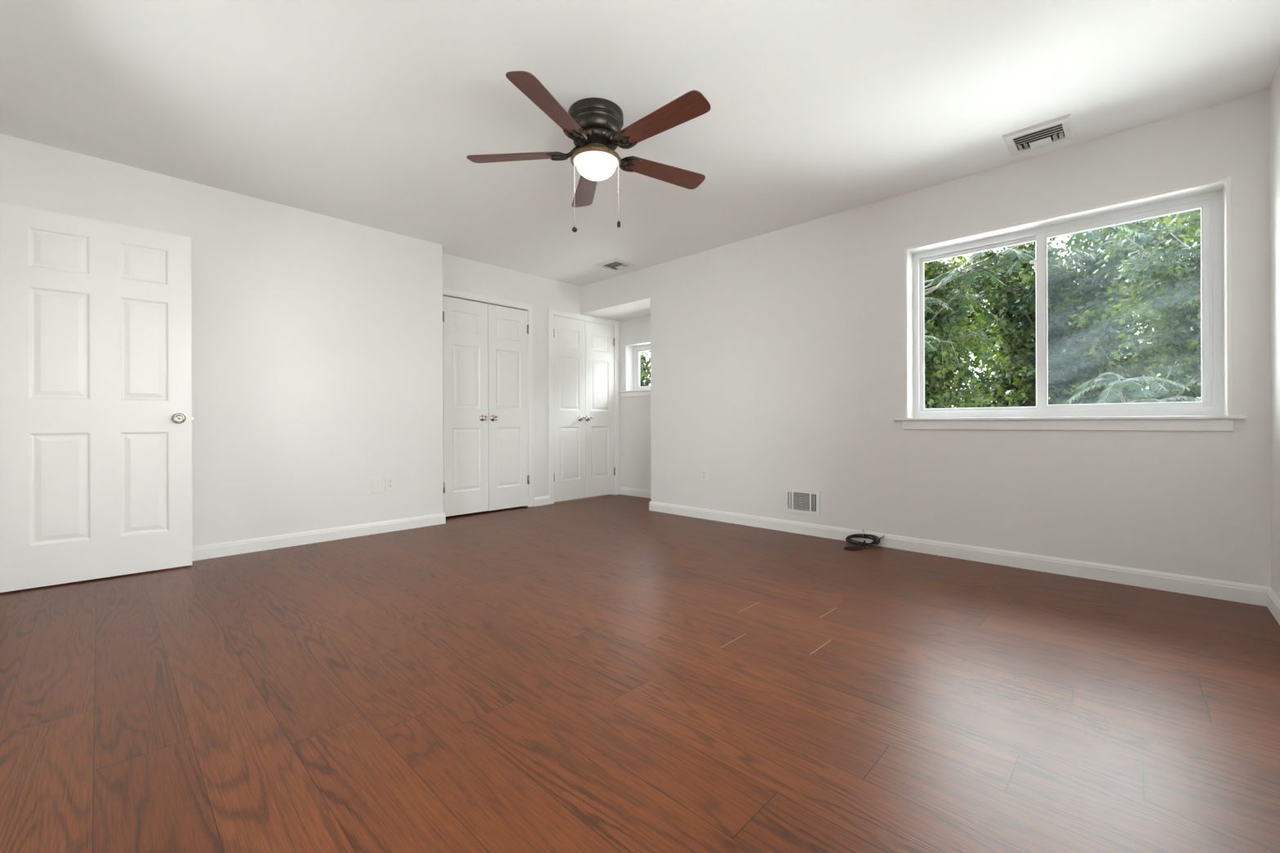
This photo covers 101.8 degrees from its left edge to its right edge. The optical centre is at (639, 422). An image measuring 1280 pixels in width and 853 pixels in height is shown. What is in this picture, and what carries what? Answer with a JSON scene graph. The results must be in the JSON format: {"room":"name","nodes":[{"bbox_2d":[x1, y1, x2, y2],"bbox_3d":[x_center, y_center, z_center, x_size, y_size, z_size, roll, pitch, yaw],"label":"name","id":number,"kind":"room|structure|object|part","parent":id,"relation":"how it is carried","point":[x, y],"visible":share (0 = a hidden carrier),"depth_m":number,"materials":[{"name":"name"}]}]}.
{"room":"empty bedroom","nodes":[
{"label":"empty bedroom","id":0,"kind":"room"},
{"bbox_2d":[0,133,443,546],"bbox_3d":[-2.792,-0.332,3.686,0.347,2.440,2.731,0,0,44],"label":"wall","id":1,"kind":"structure","parent":0,"point":[317,339],"depth_m":3.73,"materials":[{"name":"paint"}]},
{"bbox_2d":[192,512,445,560],"bbox_3d":[-2.577,0.841,3.646,0.014,0.092,2.525,0,0,44],"label":"baseboard","id":2,"kind":"structure","parent":1,"relation":"attached to","point":[261,544],"depth_m":3.80,"materials":[{"name":"paint"}]},
{"bbox_2d":[370,476,381,493],"bbox_3d":[-2.102,0.499,4.147,0.007,0.124,0.079,0,0,44],"label":"blank wall plate","id":3,"kind":"object","parent":1,"relation":"attached to","point":[375,482],"visible":1,"depth_m":4.14,"materials":[{"name":"white plastic"}]},
{"bbox_2d":[385,475,395,491],"bbox_3d":[-2.025,0.490,4.226,0.008,0.124,0.079,0,0,44],"label":"wall outlet","id":4,"kind":"object","parent":1,"relation":"attached to","point":[389,479],"visible":1,"depth_m":4.22,"materials":[{"name":"white plastic"}]},
{"bbox_2d":[388,478,392,487],"bbox_3d":[-2.024,0.490,4.224,0.004,0.068,0.035,0,0,44],"label":"receptacle","id":5,"kind":"object","parent":4,"relation":"attached to","point":[390,480],"depth_m":4.22,"materials":[{"name":"white plastic"}]},
{"bbox_2d":[442,253,620,497],"bbox_3d":[-1.022,-0.338,5.665,0.120,2.440,2.576,0,0,44],"label":"wall","id":6,"kind":"structure","parent":0,"point":[459,273],"depth_m":5.51,"materials":[{"name":"paint"}]},
{"bbox_2d":[442,295,488,516],"bbox_3d":[-1.631,-0.151,4.915,0.096,2.029,0.463,0,0,44],"label":"door","id":7,"kind":"structure","parent":6,"relation":"in","point":[465,322],"depth_m":4.92,"materials":[{"name":"paint"}]},
{"bbox_3d":[-1.503,-0.045,5.025,0.064,0.062,0.062,0,0,44],"label":"knob","id":8,"kind":"part","parent":7,"relation":"part of","materials":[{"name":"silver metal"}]},
{"bbox_2d":[442,287,533,506],"bbox_3d":[-1.521,-0.179,5.135,0.123,2.124,1.048,0,0,44],"label":"door frame","id":9,"kind":"structure","parent":6,"relation":"attached to","point":[446,291],"depth_m":5.43,"materials":[{"name":"paint"}]},
{"bbox_2d":[488,303,529,511],"bbox_3d":[-1.307,-0.151,5.253,0.096,2.031,0.464,0,0,44],"label":"door","id":10,"kind":"structure","parent":6,"relation":"in","point":[508,480],"depth_m":5.25,"materials":[{"name":"paint"}]},
{"bbox_3d":[-1.424,-0.045,5.107,0.064,0.062,0.062,0,0,44],"label":"knob","id":11,"kind":"part","parent":10,"relation":"part of","materials":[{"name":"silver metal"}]},
{"bbox_2d":[533,495,549,506],"bbox_3d":[-1.044,0.836,5.541,0.014,0.092,0.195,0,0,44],"label":"baseboard","id":12,"kind":"structure","parent":6,"relation":"attached to","point":[543,500],"depth_m":5.53,"materials":[{"name":"paint"}]},
{"bbox_2d":[553,315,586,502],"bbox_3d":[-0.770,-0.153,5.812,0.096,2.032,0.462,0,0,44],"label":"door","id":13,"kind":"structure","parent":6,"relation":"in","point":[569,334],"depth_m":5.82,"materials":[{"name":"paint"}]},
{"bbox_3d":[-0.652,-0.048,5.911,0.064,0.062,0.062,0,0,44],"label":"knob","id":14,"kind":"part","parent":13,"relation":"part of","materials":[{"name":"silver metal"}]},
{"bbox_2d":[547,308,618,504],"bbox_3d":[-0.660,-0.179,6.026,0.131,2.118,1.041,0,0,44],"label":"door frame","id":15,"kind":"structure","parent":6,"relation":"attached to","point":[551,313],"depth_m":5.79,"materials":[{"name":"paint"}]},
{"bbox_2d":[585,321,615,497],"bbox_3d":[-0.450,-0.154,6.146,0.096,2.032,0.461,0,0,44],"label":"door","id":16,"kind":"structure","parent":6,"relation":"in","point":[600,471],"depth_m":6.15,"materials":[{"name":"paint"}]},
{"bbox_3d":[-0.576,-0.048,5.991,0.064,0.062,0.062,0,0,44],"label":"knob","id":17,"kind":"part","parent":16,"relation":"part of","materials":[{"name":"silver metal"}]},
{"bbox_2d":[619,315,651,490],"bbox_3d":[0.228,-0.187,6.099,1.080,2.128,0.220,0,0,44],"label":"wall","id":18,"kind":"structure","parent":0,"point":[635,411],"depth_m":6.24,"materials":[{"name":"paint"}]},
{"bbox_2d":[618,344,650,396],"bbox_3d":[0.173,-0.631,6.123,0.969,0.626,0.238,0,0,44],"label":"window","id":19,"kind":"structure","parent":18,"relation":"in","point":[638,390],"depth_m":6.36,"materials":[{"name":"plastic"}]},
{"bbox_3d":[0.150,-0.379,6.098,0.969,0.018,0.168,0,0,44],"label":"sill","id":20,"kind":"part","parent":19,"relation":"part of","materials":[{"name":"paint"}]},
{"bbox_3d":[0.234,-0.662,6.178,0.785,0.563,0.075,0,0,44],"label":"frame","id":21,"kind":"part","parent":19,"relation":"part of","materials":[{"name":"plastic"}]},
{"bbox_3d":[0.234,-0.659,6.175,0.733,0.497,0.030,0,0,44],"label":"sash","id":22,"kind":"part","parent":19,"relation":"part of","materials":[{"name":"plastic"}]},
{"bbox_2d":[619,486,651,498],"bbox_3d":[0.150,0.832,6.015,1.080,0.092,0.014,0,0,44],"label":"baseboard","id":23,"kind":"structure","parent":18,"relation":"attached to","point":[623,491],"depth_m":6.20,"materials":[{"name":"paint"}]},
{"bbox_2d":[0,494,1279,852],"bbox_3d":[-0.368,1.029,3.079,5.898,0.300,5.167,0,0,44],"label":"floor","id":24,"kind":"structure","parent":0,"point":[605,673],"depth_m":1.66,"materials":[{"name":"brown wood"}]},
{"bbox_2d":[844,529,884,550],"bbox_3d":[1.547,0.819,3.640,0.249,0.106,0.271,0,0,44],"label":"coaxial cable","id":25,"kind":"object","parent":24,"relation":"on","point":[863,535],"visible":1,"depth_m":3.66,"materials":[{"name":"black plastic"}]},
{"bbox_2d":[0,0,1279,286],"bbox_3d":[-0.586,-1.660,2.920,6.218,0.200,4.689,0,0,44],"label":"ceiling","id":26,"kind":"structure","parent":0,"point":[367,113],"depth_m":2.45,"materials":[{"name":"paint"}]},
{"bbox_2d":[466,71,711,231],"bbox_3d":[-0.182,-1.265,2.607,1.239,0.593,1.281,0,0,44],"label":"ceiling fan","id":27,"kind":"object","parent":26,"relation":"hanging from","point":[594,125],"visible":1,"depth_m":2.53,"materials":[{"name":"brown wood"}]},
{"bbox_3d":[-0.632,-1.365,2.674,0.501,0.033,0.130,0,0,5],"label":"blade","id":28,"kind":"part","parent":27,"relation":"part of","materials":[{"name":"brown wood"}]},
{"bbox_3d":[-0.386,-1.366,2.253,0.130,0.033,0.501,0,0,23],"label":"blade","id":29,"kind":"part","parent":27,"relation":"part of","materials":[{"name":"brown wood"}]},
{"bbox_3d":[-0.380,-1.374,2.649,0.170,0.064,0.108,0,0,5],"label":"blade arm","id":30,"kind":"part","parent":27,"relation":"part of","materials":[{"name":"brown metal"}]},
{"bbox_3d":[-0.329,-1.158,2.633,0.006,0.338,0.006,0,0,44],"label":"pull chain","id":31,"kind":"part","parent":27,"relation":"part of","materials":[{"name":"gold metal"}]},
{"bbox_3d":[-0.285,-1.374,2.485,0.108,0.064,0.170,0,0,23],"label":"blade arm","id":32,"kind":"part","parent":27,"relation":"part of","materials":[{"name":"brown metal"}]},
{"bbox_3d":[-0.309,-1.367,3.038,0.130,0.033,0.501,0,0,-13],"label":"blade","id":33,"kind":"part","parent":27,"relation":"part of","materials":[{"name":"brown wood"}]},
{"bbox_3d":[-0.220,-1.279,2.633,0.208,0.082,0.208,0,0,44],"label":"lamp shade","id":34,"kind":"part","parent":27,"relation":"part of","materials":[{"name":"white glass"}]},
{"bbox_3d":[-0.098,-1.375,2.527,0.172,0.064,0.108,0,0,44],"label":"blade arm","id":35,"kind":"part","parent":27,"relation":"part of","materials":[{"name":"brown metal"}]},
{"bbox_3d":[-0.069,-1.375,2.711,0.110,0.064,0.175,0,0,44],"label":"blade arm","id":36,"kind":"part","parent":27,"relation":"part of","materials":[{"name":"brown metal"}]},
{"bbox_3d":[0.097,-1.368,2.365,0.501,0.033,0.133,0,0,44],"label":"blade","id":37,"kind":"part","parent":27,"relation":"part of","materials":[{"name":"brown wood"}]},
{"bbox_3d":[0.138,-1.368,2.842,0.501,0.033,0.130,0,0,-31],"label":"blade","id":38,"kind":"part","parent":27,"relation":"part of","materials":[{"name":"brown wood"}]},
{"bbox_2d":[595,257,636,271],"bbox_3d":[-0.234,-1.555,5.135,0.290,0.013,0.296,0,0,44],"label":"ceiling vent","id":39,"kind":"object","parent":26,"relation":"in","point":[615,264],"visible":1,"depth_m":5.12,"materials":[{"name":"white metal"}]},
{"bbox_2d":[1001,113,1075,155],"bbox_3d":[2.188,-1.563,2.846,0.290,0.013,0.296,0,0,44],"label":"ceiling vent","id":40,"kind":"object","parent":26,"relation":"in","point":[1060,129],"visible":1,"depth_m":2.83,"materials":[{"name":"white metal"}]},
{"bbox_2d":[581,88,1271,586],"bbox_3d":[1.523,-0.347,4.426,5.268,2.440,0.838,0,0,44],"label":"wall","id":41,"kind":"structure","parent":0,"point":[777,357],"depth_m":3.49,"materials":[{"name":"paint"}]},
{"bbox_2d":[701,468,707,481],"bbox_3d":[0.589,0.476,4.739,0.072,0.116,0.008,0,0,44],"label":"wall outlet","id":42,"kind":"object","parent":41,"relation":"attached to","point":[704,471],"visible":1,"depth_m":4.73,"materials":[{"name":"white plastic"}]},
{"bbox_2d":[702,471,705,479],"bbox_3d":[0.588,0.476,4.738,0.035,0.068,0.004,0,0,44],"label":"receptacle","id":43,"kind":"object","parent":42,"relation":"attached to","point":[703,472],"depth_m":4.74,"materials":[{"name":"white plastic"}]},
{"bbox_2d":[785,488,820,515],"bbox_3d":[1.274,0.620,4.074,0.290,0.186,0.020,0,0,44],"label":"air vent","id":44,"kind":"object","parent":41,"relation":"in","point":[799,501],"visible":1,"depth_m":4.07,"materials":[{"name":"white metal"}]},
{"bbox_2d":[648,501,1270,606],"bbox_3d":[1.537,0.827,3.825,3.982,0.092,0.014,0,0,44],"label":"baseboard","id":45,"kind":"structure","parent":41,"relation":"attached to","point":[1253,594],"depth_m":3.11,"materials":[{"name":"paint"}]},
{"bbox_2d":[893,176,1246,431],"bbox_3d":[2.409,-0.581,3.121,1.590,1.249,0.241,0,0,44],"label":"window","id":46,"kind":"structure","parent":41,"relation":"in","point":[1213,197],"depth_m":2.93,"materials":[{"name":"plastic"}]},
{"bbox_3d":[2.223,-0.612,3.409,0.702,1.073,0.034,0,0,44],"label":"sash","id":47,"kind":"part","parent":46,"relation":"part of","materials":[{"name":"plastic"}]},
{"bbox_3d":[2.386,-0.024,3.095,1.590,0.018,0.168,0,0,44],"label":"sill","id":48,"kind":"part","parent":46,"relation":"part of","materials":[{"name":"paint"}]},
{"bbox_3d":[2.689,-0.613,2.923,0.731,1.080,0.034,0,0,44],"label":"sash","id":49,"kind":"part","parent":46,"relation":"part of","materials":[{"name":"plastic"}]},
{"bbox_2d":[1269,62,1279,598],"bbox_3d":[1.506,-0.347,0.763,0.220,2.440,4.469,0,0,44],"label":"wall","id":50,"kind":"structure","parent":0,"point":[1274,90],"depth_m":2.36,"materials":[{"name":"paint"}]},
{"bbox_2d":[1266,586,1279,625],"bbox_3d":[1.502,0.827,0.924,0.014,0.092,4.249,0,0,44],"label":"baseboard","id":51,"kind":"structure","parent":50,"relation":"attached to","point":[1273,599],"depth_m":2.34,"materials":[{"name":"paint"}]},
{"bbox_3d":[-1.791,-0.336,0.984,4.841,2.440,0.220,0,0,44],"label":"wall","id":52,"kind":"structure","parent":0,"visible":0},
{"bbox_2d":[0,202,194,592],"bbox_3d":[-3.038,-0.132,2.946,0.161,2.022,0.782,0,0,44],"label":"door","id":53,"kind":"structure","parent":52,"relation":"in","point":[95,316],"depth_m":2.91,"materials":[{"name":"paint"}]},
{"bbox_3d":[-2.782,-0.027,3.143,0.066,0.066,0.066,0,0,44],"label":"knob","id":54,"kind":"part","parent":53,"relation":"part of","materials":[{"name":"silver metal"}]},
{"label":"outside","id":55,"kind":"structure","parent":0,"visible":0},
{"bbox_3d":[6.789,1.404,14.282,70.000,0.200,90.000,0,0,44],"label":"ground","id":56,"kind":"structure","parent":55,"visible":0},
{"bbox_2d":[640,351,650,386],"bbox_3d":[0.005,-0.785,17.216,3.471,4.272,3.754,0,0,36],"label":"maple tree","id":57,"kind":"object","parent":56,"relation":"on","point":[645,370],"visible":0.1,"depth_m":16.80,"materials":[{"name":"green plant"}]},
{"bbox_2d":[924,253,998,408],"bbox_3d":[9.712,-2.447,18.485,6.534,7.796,4.028,0,0,40],"label":"maple tree","id":58,"kind":"object","parent":56,"relation":"on","point":[978,355],"visible":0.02,"depth_m":17.01,"materials":[{"name":"green plant"}]},
{"bbox_2d":[924,251,1028,408],"bbox_3d":[5.684,-1.478,11.389,4.719,5.910,3.402,0,0,44],"label":"maple tree","id":59,"kind":"object","parent":56,"relation":"on","point":[939,376],"visible":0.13,"depth_m":10.61,"materials":[{"name":"green plant"}]},
{"bbox_2d":[924,222,1145,353],"bbox_3d":[2.893,-0.194,5.608,1.003,3.055,3.727,0,0,-36],"label":"tree","id":60,"kind":"object","parent":56,"relation":"on","point":[1010,256],"visible":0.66,"depth_m":4.81,"materials":[{"name":"green plant"}]},
{"bbox_2d":[939,213,1199,408],"bbox_3d":[10.343,-1.950,12.629,3.262,7.096,5.669,0,0,-39],"label":"maple tree","id":61,"kind":"object","parent":56,"relation":"on","point":[1079,340],"visible":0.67,"depth_m":12.19,"materials":[{"name":"green plant"}]},
{"bbox_2d":[955,214,1199,405],"bbox_3d":[15.355,-3.224,19.183,10.976,9.005,3.563,0,0,44],"label":"maple tree","id":62,"kind":"object","parent":56,"relation":"on","point":[977,309],"visible":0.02,"depth_m":19.87,"materials":[{"name":"green plant"}]},
{"bbox_2d":[1064,372,1201,404],"bbox_3d":[3.979,0.456,4.179,0.907,1.756,0.675,0,0,17],"label":"tree","id":63,"kind":"object","parent":56,"relation":"on","point":[1111,380],"visible":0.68,"depth_m":4.07,"materials":[{"name":"green plant"}]},
{"bbox_2d":[1090,208,1201,403],"bbox_3d":[9.498,-1.384,7.721,4.279,5.378,3.038,0,0,38],"label":"maple tree","id":64,"kind":"object","parent":56,"relation":"on","point":[1184,313],"visible":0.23,"depth_m":8.38,"materials":[{"name":"green plant"}]},
{"bbox_2d":[1093,225,1201,397],"bbox_3d":[15.529,-2.451,13.489,6.464,7.817,3.800,0,0,41],"label":"maple tree","id":65,"kind":"object","parent":56,"relation":"on","point":[1199,230],"visible":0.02,"depth_m":13.80,"materials":[{"name":"green plant"}]}
]}

